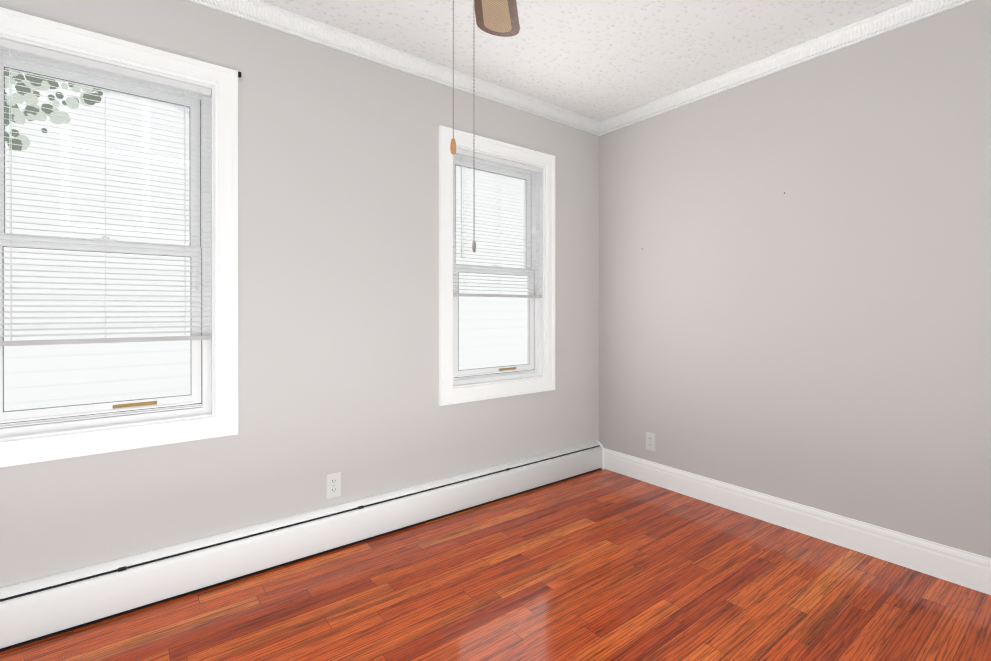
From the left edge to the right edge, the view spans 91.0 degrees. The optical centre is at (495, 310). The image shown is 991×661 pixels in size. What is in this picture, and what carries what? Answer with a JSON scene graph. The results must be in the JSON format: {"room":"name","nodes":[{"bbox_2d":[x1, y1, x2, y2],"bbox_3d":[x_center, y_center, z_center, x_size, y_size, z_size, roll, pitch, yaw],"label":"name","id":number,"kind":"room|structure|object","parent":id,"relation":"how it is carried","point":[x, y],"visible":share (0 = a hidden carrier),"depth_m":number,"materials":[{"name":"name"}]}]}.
{"room":"empty bedroom","nodes":[
{"label":"empty bedroom","id":0,"kind":"room"},
{"bbox_2d":[0,0,598,586],"bbox_3d":[-0.964,-0.106,2.274,4.500,2.450,0.150,0,0,-38],"label":"wall","id":1,"kind":"structure","parent":0,"point":[338,260],"depth_m":2.30,"materials":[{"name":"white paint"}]},
{"bbox_2d":[0,7,240,467],"bbox_3d":[-1.478,-0.245,1.857,0.892,1.540,0.162,0,0,-38],"label":"window","id":2,"kind":"structure","parent":1,"relation":"in","point":[207,408],"depth_m":1.92,"materials":[{"name":"white wood"}]},
{"bbox_2d":[0,38,210,345],"bbox_3d":[-1.454,-0.399,1.815,0.685,1.038,0.041,0,0,-38],"label":"window blind","id":3,"kind":"object","parent":2,"relation":"attached to","point":[26,49],"visible":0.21,"depth_m":1.81,"materials":[{"name":"white plastic"}]},
{"bbox_2d":[0,440,603,651],"bbox_3d":[-0.900,1.024,2.190,4.157,0.191,0.066,0,0,-38],"label":"baseboard heater","id":4,"kind":"object","parent":1,"relation":"attached to","point":[37,609],"visible":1,"depth_m":2.05,"materials":[{"name":"white metal"}]},
{"bbox_2d":[326,472,340,498],"bbox_3d":[-0.772,0.834,2.325,0.070,0.114,0.008,0,0,-38],"label":"outlet","id":5,"kind":"object","parent":1,"relation":"attached to","point":[333,484],"visible":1,"depth_m":2.32,"materials":[{"name":"white plastic"}]},
{"bbox_2d":[188,0,599,135],"bbox_3d":[-0.906,-1.291,2.197,4.200,0.080,0.040,0,0,-38],"label":"crown molding","id":6,"kind":"structure","parent":1,"relation":"attached to","point":[321,33],"depth_m":2.47,"materials":[{"name":"white wood"}]},
{"bbox_2d":[439,125,554,405],"bbox_3d":[-0.001,-0.247,2.997,0.880,1.540,0.162,0,0,-38],"label":"window","id":7,"kind":"structure","parent":1,"relation":"in","point":[535,373],"depth_m":2.99,"materials":[{"name":"white wood"}]},
{"bbox_2d":[453,148,541,297],"bbox_3d":[0.028,-0.500,2.959,0.685,0.840,0.041,0,0,-38],"label":"window blind","id":8,"kind":"object","parent":7,"relation":"attached to","point":[469,154],"visible":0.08,"depth_m":2.93,"materials":[{"name":"white plastic"}]},
{"bbox_2d":[0,469,990,660],"bbox_3d":[-0.026,1.172,1.062,4.500,0.100,3.220,0,0,-38],"label":"floor","id":9,"kind":"structure","parent":0,"point":[603,565],"depth_m":1.88,"materials":[{"name":"brown wood"}]},
{"bbox_2d":[260,0,909,121],"bbox_3d":[-0.026,-1.378,1.057,4.500,0.100,3.220,0,0,-38],"label":"ceiling","id":10,"kind":"structure","parent":0,"point":[599,60],"depth_m":2.37,"materials":[{"name":"white paint"}]},
{"bbox_2d":[450,0,519,251],"bbox_3d":[-0.030,-0.726,1.064,1.211,1.204,1.195,0,0,-38],"label":"ceiling fan","id":11,"kind":"object","parent":10,"relation":"hanging from","point":[498,18],"visible":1,"depth_m":1.59,"materials":[{"name":"brown wood"}]},
{"bbox_2d":[599,0,990,557],"bbox_3d":[1.742,-0.106,2.329,0.150,2.450,3.070,0,0,-38],"label":"wall","id":12,"kind":"structure","parent":0,"point":[817,335],"depth_m":2.39,"materials":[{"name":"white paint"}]},
{"bbox_2d":[646,432,654,451],"bbox_3d":[1.004,0.849,3.158,0.008,0.114,0.070,0,0,-38],"label":"outlet","id":13,"kind":"object","parent":12,"relation":"attached to","point":[650,441],"visible":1,"depth_m":3.15,"materials":[{"name":"white plastic"}]},
{"bbox_2d":[600,0,973,135],"bbox_3d":[1.617,-1.291,2.332,0.040,0.080,2.790,0,0,-38],"label":"crown molding","id":14,"kind":"structure","parent":12,"relation":"attached to","point":[911,11],"depth_m":2.47,"materials":[{"name":"white wood"}]},
{"bbox_2d":[604,448,990,594],"bbox_3d":[1.619,1.049,2.357,0.014,0.140,2.880,0,0,-38],"label":"baseboard","id":15,"kind":"structure","parent":12,"relation":"attached to","point":[958,566],"depth_m":2.36,"materials":[{"name":"white wood"}]},
{"label":"outside","id":16,"kind":"structure","parent":0,"visible":0},
{"bbox_2d":[4,69,526,410],"bbox_3d":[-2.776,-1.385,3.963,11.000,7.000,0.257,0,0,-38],"label":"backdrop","id":17,"kind":"structure","parent":16,"point":[510,336],"depth_m":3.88,"materials":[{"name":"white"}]}
]}

